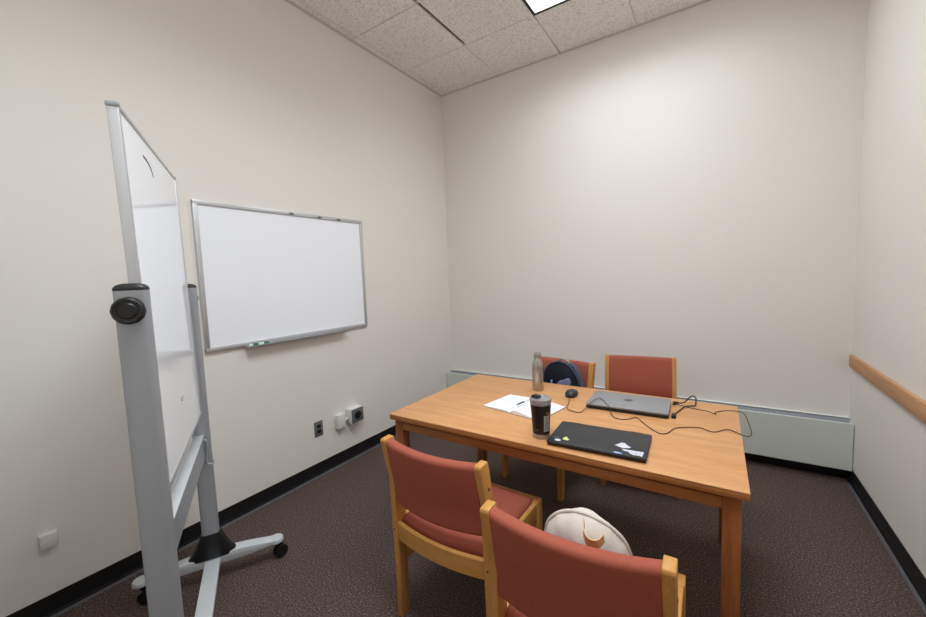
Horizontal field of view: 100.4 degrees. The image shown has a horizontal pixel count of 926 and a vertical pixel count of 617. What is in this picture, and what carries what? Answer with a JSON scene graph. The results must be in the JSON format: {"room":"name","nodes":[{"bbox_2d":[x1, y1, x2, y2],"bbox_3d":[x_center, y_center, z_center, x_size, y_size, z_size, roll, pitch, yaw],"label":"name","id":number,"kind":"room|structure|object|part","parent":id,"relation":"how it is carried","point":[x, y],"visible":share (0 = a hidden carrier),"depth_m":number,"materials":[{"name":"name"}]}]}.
{"room":"small meeting room","nodes":[
{"label":"small meeting room","id":0,"kind":"room"},
{"bbox_2d":[0,0,452,616],"bbox_3d":[-1.237,-0.550,2.781,0.100,3.672,3.935,1,6,33],"label":"wall","id":1,"kind":"structure","parent":0,"point":[252,103],"depth_m":2.19,"materials":[{"name":"white paint"}]},
{"bbox_2d":[38,529,58,550],"bbox_3d":[-1.869,1.044,1.740,0.025,0.066,0.058,1,6,33],"label":"wall jack","id":2,"kind":"object","parent":1,"relation":"attached to","point":[49,539],"visible":1,"depth_m":1.73,"materials":[{"name":"white plastic"}]},
{"bbox_2d":[6,425,395,616],"bbox_3d":[-1.122,1.229,2.896,0.012,0.100,3.735,1,6,33],"label":"baseboard","id":3,"kind":"structure","parent":1,"relation":"attached to","point":[58,601],"depth_m":2.21,"materials":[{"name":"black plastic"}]},
{"bbox_2d":[191,199,367,352],"bbox_3d":[-1.166,-0.231,2.743,0.069,0.899,1.260,1,6,33],"label":"whiteboard","id":4,"kind":"object","parent":1,"relation":"attached to","point":[273,276],"visible":1,"depth_m":2.61,"materials":[{"name":"white plastic"}]},
{"bbox_2d":[249,341,268,346],"bbox_3d":[-1.321,0.229,2.502,0.019,0.019,0.129,1,6,33],"label":"marker pen","id":5,"kind":"object","parent":4,"relation":"on","point":[265,342],"visible":0.9,"depth_m":2.50,"materials":[{"name":"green plastic"}]},
{"bbox_2d":[245,330,348,348],"bbox_3d":[-1.150,0.204,2.772,0.063,0.026,0.790,1,6,33],"label":"tray","id":6,"kind":"object","parent":4,"relation":"on","point":[283,338],"depth_m":2.70,"materials":[{"name":"grey metal"}]},
{"bbox_2d":[314,420,322,437],"bbox_3d":[-1.096,0.914,2.931,0.008,0.116,0.074,1,6,33],"label":"wall outlet","id":7,"kind":"object","parent":1,"relation":"attached to","point":[318,426],"visible":1,"depth_m":2.93,"materials":[{"name":"grey"}]},
{"bbox_2d":[335,404,363,429],"bbox_3d":[-0.919,0.882,3.137,0.077,0.130,0.238,1,6,33],"label":"receptacle","id":8,"kind":"object","parent":1,"relation":"attached to","point":[354,414],"visible":1,"depth_m":3.13,"materials":[{"name":"white plastic"}]},
{"bbox_3d":[-0.865,0.872,3.166,0.005,0.112,0.120,1,6,33],"label":"plate","id":9,"kind":"part","parent":8,"relation":"part of","materials":[{"name":"grey plastic"}]},
{"bbox_2d":[355,410,360,418],"bbox_3d":[-0.860,0.870,3.163,0.006,0.070,0.070,1,6,33],"label":"socket","id":10,"kind":"object","parent":8,"relation":"attached to","point":[357,412],"depth_m":3.16,"materials":[{"name":"black plastic"}]},
{"bbox_2d":[284,0,710,96],"bbox_3d":[0.117,-2.103,1.724,3.284,0.010,3.735,1,6,33],"label":"trim","id":11,"kind":"structure","parent":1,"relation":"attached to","point":[287,1],"depth_m":3.25,"materials":[{"name":"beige metal"}]},
{"bbox_2d":[57,431,925,616],"bbox_3d":[0.250,1.349,2.007,3.484,0.100,3.935,1,6,33],"label":"floor","id":12,"kind":"structure","parent":0,"point":[809,548],"depth_m":2.04,"materials":[{"name":"carpet"}]},
{"bbox_2d":[104,100,287,616],"bbox_3d":[-1.065,0.408,1.467,0.658,1.964,1.034,-5,5,-28],"label":"whiteboard","id":13,"kind":"object","parent":12,"relation":"on","point":[155,313],"visible":1,"depth_m":1.21,"materials":[{"name":"silver metal"}]},
{"bbox_3d":[-0.855,0.006,0.987,0.072,0.072,0.034,-5,5,-28],"label":"clamp knob","id":14,"kind":"part","parent":13,"relation":"part of","materials":[{"name":"black plastic"}]},
{"bbox_3d":[-0.852,0.616,1.076,0.073,1.337,0.050,-5,5,-28],"label":"post","id":15,"kind":"part","parent":13,"relation":"part of","materials":[{"name":"silver metal"}]},
{"bbox_3d":[-1.083,-0.023,1.415,0.027,1.088,0.806,-6,6,-28],"label":"board frame","id":16,"kind":"part","parent":13,"relation":"part of","materials":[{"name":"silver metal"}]},
{"bbox_2d":[171,434,203,518],"bbox_3d":[-1.069,0.633,1.479,0.041,0.014,0.859,-5,5,-28],"label":"shelf","id":17,"kind":"object","parent":13,"relation":"attached to","point":[179,486],"depth_m":1.49,"materials":[{"name":"grey metal"}]},
{"bbox_3d":[-1.062,0.695,1.487,0.021,0.110,0.859,-5,5,-28],"label":"modesty panel","id":18,"kind":"part","parent":13,"relation":"part of","materials":[{"name":"silver metal"}]},
{"bbox_3d":[-1.280,0.567,1.881,0.073,1.337,0.050,-5,5,-28],"label":"post","id":19,"kind":"part","parent":13,"relation":"part of","materials":[{"name":"silver metal"}]},
{"bbox_2d":[380,434,542,616],"bbox_3d":[0.011,0.924,1.684,0.490,0.818,0.543,1,6,34],"label":"upholstered chair","id":20,"kind":"object","parent":12,"relation":"on","point":[436,502],"visible":0.85,"depth_m":1.48,"materials":[{"name":"red fabric"}]},
{"bbox_3d":[-0.287,0.938,1.655,0.029,0.818,0.098,1,6,34],"label":"post","id":21,"kind":"part","parent":20,"relation":"part of","materials":[{"name":"brown wood"}]},
{"bbox_3d":[-0.117,0.686,1.491,0.430,0.291,0.124,1,6,34],"label":"backrest","id":22,"kind":"part","parent":20,"relation":"part of","materials":[{"name":"red fabric"}]},
{"bbox_3d":[-0.102,0.951,1.520,0.434,0.076,0.048,1,6,34],"label":"rail","id":23,"kind":"part","parent":20,"relation":"part of","materials":[{"name":"brown wood"}]},
{"bbox_2d":[403,484,532,556],"bbox_3d":[0.025,0.892,1.704,0.431,0.061,0.439,1,6,34],"label":"seat cushion","id":24,"kind":"object","parent":20,"relation":"on","point":[517,504],"depth_m":1.60,"materials":[{"name":"red fabric"}]},
{"bbox_3d":[0.091,0.945,1.396,0.029,0.818,0.098,1,6,34],"label":"post","id":25,"kind":"part","parent":20,"relation":"part of","materials":[{"name":"brown wood"}]},
{"bbox_3d":[0.157,0.904,1.896,0.429,0.080,0.021,1,6,34],"label":"rail","id":26,"kind":"part","parent":20,"relation":"part of","materials":[{"name":"brown wood"}]},
{"bbox_3d":[0.220,0.925,1.585,0.021,0.072,0.366,1,6,34],"label":"rail","id":27,"kind":"part","parent":20,"relation":"part of","materials":[{"name":"brown wood"}]},
{"bbox_3d":[0.344,1.091,1.770,0.029,0.446,0.056,1,6,34],"label":"leg","id":28,"kind":"part","parent":20,"relation":"part of","materials":[{"name":"brown wood"}]},
{"bbox_2d":[501,356,595,501],"bbox_3d":[0.629,0.808,2.806,0.490,0.818,0.543,2,7,44],"label":"upholstered chair","id":29,"kind":"object","parent":12,"relation":"on","point":[587,370],"visible":0.15,"depth_m":2.77,"materials":[{"name":"red fabric"}]},
{"bbox_3d":[0.302,1.007,2.807,0.029,0.446,0.056,2,7,44],"label":"leg","id":30,"kind":"part","parent":29,"relation":"part of","materials":[{"name":"brown wood"}]},
{"bbox_3d":[0.631,1.021,2.488,0.029,0.446,0.056,2,7,44],"label":"leg","id":31,"kind":"part","parent":29,"relation":"part of","materials":[{"name":"brown wood"}]},
{"bbox_2d":[543,358,584,386],"bbox_3d":[0.713,0.554,2.776,0.363,0.374,0.202,2,7,44],"label":"backpack","id":32,"kind":"object","parent":29,"relation":"on","point":[555,372],"visible":0.41,"depth_m":2.75,"materials":[{"name":"blue fabric"}]},
{"bbox_3d":[0.765,0.533,2.934,0.430,0.291,0.124,2,7,44],"label":"backrest","id":33,"kind":"part","parent":29,"relation":"part of","materials":[{"name":"red fabric"}]},
{"bbox_3d":[0.927,0.798,2.783,0.029,0.818,0.098,2,7,44],"label":"post","id":34,"kind":"part","parent":29,"relation":"part of","materials":[{"name":"brown wood"}]},
{"bbox_2d":[390,374,750,616],"bbox_3d":[0.529,0.910,2.087,1.581,0.740,0.934,1,6,33],"label":"wooden table","id":35,"kind":"object","parent":12,"relation":"on","point":[699,465],"visible":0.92,"depth_m":1.71,"materials":[{"name":"brown wood"}]},
{"bbox_3d":[-0.322,0.954,2.146,0.054,0.709,0.054,1,6,33],"label":"leg","id":36,"kind":"part","parent":35,"relation":"part of","materials":[{"name":"brown wood"}]},
{"bbox_3d":[0.138,0.878,2.846,0.054,0.709,0.054,1,6,33],"label":"leg","id":37,"kind":"part","parent":35,"relation":"part of","materials":[{"name":"brown wood"}]},
{"bbox_2d":[483,394,565,418],"bbox_3d":[0.334,0.532,2.128,0.376,0.021,0.256,2,7,44],"label":"open notebook","id":38,"kind":"object","parent":35,"relation":"on","point":[508,403],"visible":0.69,"depth_m":2.11,"materials":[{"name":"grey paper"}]},
{"bbox_2d":[532,352,543,390],"bbox_3d":[0.469,0.394,2.421,0.070,0.238,0.070,1,6,33],"label":"water bottle","id":39,"kind":"object","parent":35,"relation":"on","point":[537,365],"visible":1,"depth_m":2.40,"materials":[{"name":"metal"}]},
{"bbox_2d":[529,394,551,439],"bbox_3d":[0.348,0.481,1.724,0.096,0.187,0.096,1,6,33],"label":"tumbler","id":40,"kind":"object","parent":35,"relation":"on","point":[540,404],"visible":1,"depth_m":1.69,"materials":[{"name":"black plastic"}]},
{"bbox_3d":[0.345,0.401,1.718,0.096,0.008,0.096,1,6,33],"label":"lid","id":41,"kind":"part","parent":40,"relation":"part of","materials":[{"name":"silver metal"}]},
{"bbox_2d":[546,421,651,462],"bbox_3d":[0.584,0.560,1.652,0.386,0.023,0.259,1,5,31],"label":"laptop","id":42,"kind":"object","parent":35,"relation":"on","point":[629,445],"visible":1,"depth_m":1.62,"materials":[{"name":"black plastic"}]},
{"bbox_2d":[586,391,670,418],"bbox_3d":[0.892,0.511,2.077,0.393,0.029,0.252,1,5,31],"label":"laptop","id":43,"kind":"object","parent":35,"relation":"on","point":[619,402],"visible":0.99,"depth_m":2.04,"materials":[{"name":"grey metal"}]},
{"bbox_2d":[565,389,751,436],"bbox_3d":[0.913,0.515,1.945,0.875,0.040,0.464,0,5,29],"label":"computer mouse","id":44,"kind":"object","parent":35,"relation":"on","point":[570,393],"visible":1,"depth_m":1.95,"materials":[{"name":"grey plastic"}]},
{"bbox_2d":[671,396,696,418],"bbox_3d":[1.129,0.502,1.977,0.109,0.045,0.288,1,6,33],"label":"power cable","id":45,"kind":"object","parent":35,"relation":"on","point":[673,415],"visible":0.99,"depth_m":2.03,"materials":[{"name":"black plastic"}]},
{"bbox_3d":[1.133,0.498,2.010,0.257,0.044,0.072,-5,6,-34],"label":"cord","id":46,"kind":"part","parent":45,"relation":"part of","materials":[{"name":"black plastic"}]},
{"bbox_3d":[1.381,0.897,2.030,0.054,0.709,0.054,1,6,33],"label":"leg","id":47,"kind":"part","parent":35,"relation":"part of","materials":[{"name":"brown wood"}]},
{"bbox_3d":[0.922,0.973,1.331,0.054,0.709,0.054,1,6,33],"label":"leg","id":48,"kind":"part","parent":35,"relation":"part of","materials":[{"name":"brown wood"}]},
{"bbox_2d":[480,500,685,616],"bbox_3d":[0.396,0.950,1.193,0.490,0.818,0.543,1,6,32],"label":"upholstered chair","id":49,"kind":"object","parent":12,"relation":"on","point":[533,572],"visible":0.99,"depth_m":0.95,"materials":[{"name":"red fabric"}]},
{"bbox_3d":[0.100,0.964,1.153,0.029,0.818,0.098,1,6,32],"label":"post","id":50,"kind":"part","parent":49,"relation":"part of","materials":[{"name":"brown wood"}]},
{"bbox_2d":[505,605,526,616],"bbox_3d":[0.409,0.918,1.214,0.431,0.061,0.439,1,6,32],"label":"seat cushion","id":51,"kind":"object","parent":49,"relation":"on","point":[510,611],"depth_m":1.16,"materials":[{"name":"red fabric"}]},
{"bbox_2d":[544,507,632,555],"bbox_3d":[0.384,0.746,1.220,0.294,0.263,0.228,1,5,30],"label":"canvas bag","id":52,"kind":"object","parent":49,"relation":"on","point":[580,525],"visible":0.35,"depth_m":1.18,"materials":[{"name":"beige fabric"}]},
{"bbox_3d":[0.487,0.969,0.909,0.029,0.818,0.098,1,6,32],"label":"post","id":53,"kind":"part","parent":49,"relation":"part of","materials":[{"name":"brown wood"}]},
{"bbox_3d":[0.609,0.950,1.102,0.021,0.072,0.366,1,6,32],"label":"rail","id":54,"kind":"part","parent":49,"relation":"part of","materials":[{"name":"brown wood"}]},
{"bbox_3d":[0.726,1.115,1.291,0.029,0.446,0.056,1,6,32],"label":"leg","id":55,"kind":"part","parent":49,"relation":"part of","materials":[{"name":"brown wood"}]},
{"bbox_2d":[601,354,680,498],"bbox_3d":[1.266,0.786,2.767,0.490,0.818,0.543,0,5,25],"label":"upholstered chair","id":56,"kind":"object","parent":12,"relation":"on","point":[644,375],"visible":0.42,"depth_m":2.92,"materials":[{"name":"red fabric"}]},
{"bbox_3d":[1.139,0.769,3.037,0.029,0.818,0.098,0,5,25],"label":"post","id":57,"kind":"part","parent":56,"relation":"part of","materials":[{"name":"brown wood"}]},
{"bbox_3d":[1.344,0.511,2.936,0.430,0.291,0.124,0,5,25],"label":"backrest","id":58,"kind":"part","parent":56,"relation":"part of","materials":[{"name":"red fabric"}]},
{"bbox_3d":[1.555,0.769,2.845,0.029,0.818,0.098,0,5,25],"label":"post","id":59,"kind":"part","parent":56,"relation":"part of","materials":[{"name":"brown wood"}]},
{"bbox_2d":[290,0,703,94],"bbox_3d":[0.112,-2.228,1.713,3.284,0.240,3.735,1,6,33],"label":"ceiling","id":60,"kind":"structure","parent":0,"point":[447,46],"depth_m":3.06,"materials":[{"name":"tile"}]},
{"bbox_2d":[522,0,569,15],"bbox_3d":[0.892,-2.232,2.323,1.260,0.092,0.622,1,6,33],"label":"ceiling light","id":61,"kind":"object","parent":60,"relation":"attached to","point":[536,7],"visible":1,"depth_m":2.83,"materials":[{"name":"white plastic"}]},
{"bbox_2d":[529,0,554,8],"bbox_3d":[0.892,-2.219,2.324,1.214,0.014,0.576,1,6,33],"label":"diffuser","id":62,"kind":"object","parent":61,"relation":"attached to","point":[534,4],"depth_m":2.83,"materials":[{"name":"white plastic"}]},
{"bbox_2d":[441,0,867,416],"bbox_3d":[1.227,-0.701,3.449,3.284,3.672,0.100,1,6,33],"label":"wall","id":63,"kind":"structure","parent":0,"point":[684,185],"depth_m":3.05,"materials":[{"name":"white paint"}]},
{"bbox_2d":[446,369,853,477],"bbox_3d":[1.226,0.928,3.485,3.276,0.416,0.130,1,6,33],"label":"baseboard heater","id":64,"kind":"object","parent":63,"relation":"attached to","point":[802,440],"visible":0.39,"depth_m":2.71,"materials":[{"name":"white metal"}]},
{"bbox_2d":[450,370,849,422],"bbox_3d":[1.216,0.748,3.467,3.276,0.036,0.085,1,6,33],"label":"grille","id":65,"kind":"object","parent":64,"relation":"attached to","point":[778,415],"depth_m":2.80,"materials":[{"name":"grey metal"}]},
{"bbox_2d":[849,0,925,577],"bbox_3d":[1.593,-0.508,0.925,0.100,3.672,3.935,1,6,33],"label":"wall","id":66,"kind":"structure","parent":0,"point":[889,326],"depth_m":2.00,"materials":[{"name":"white paint"}]},
{"bbox_2d":[846,470,925,614],"bbox_3d":[1.615,1.270,1.102,0.012,0.100,3.735,1,6,33],"label":"baseboard","id":67,"kind":"structure","parent":66,"relation":"attached to","point":[906,562],"depth_m":1.96,"materials":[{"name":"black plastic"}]},
{"bbox_2d":[849,355,925,422],"bbox_3d":[1.573,0.513,1.030,0.021,0.082,3.705,1,6,33],"label":"trim","id":68,"kind":"structure","parent":66,"relation":"attached to","point":[914,404],"depth_m":1.95,"materials":[{"name":"brown wood"}]}
]}

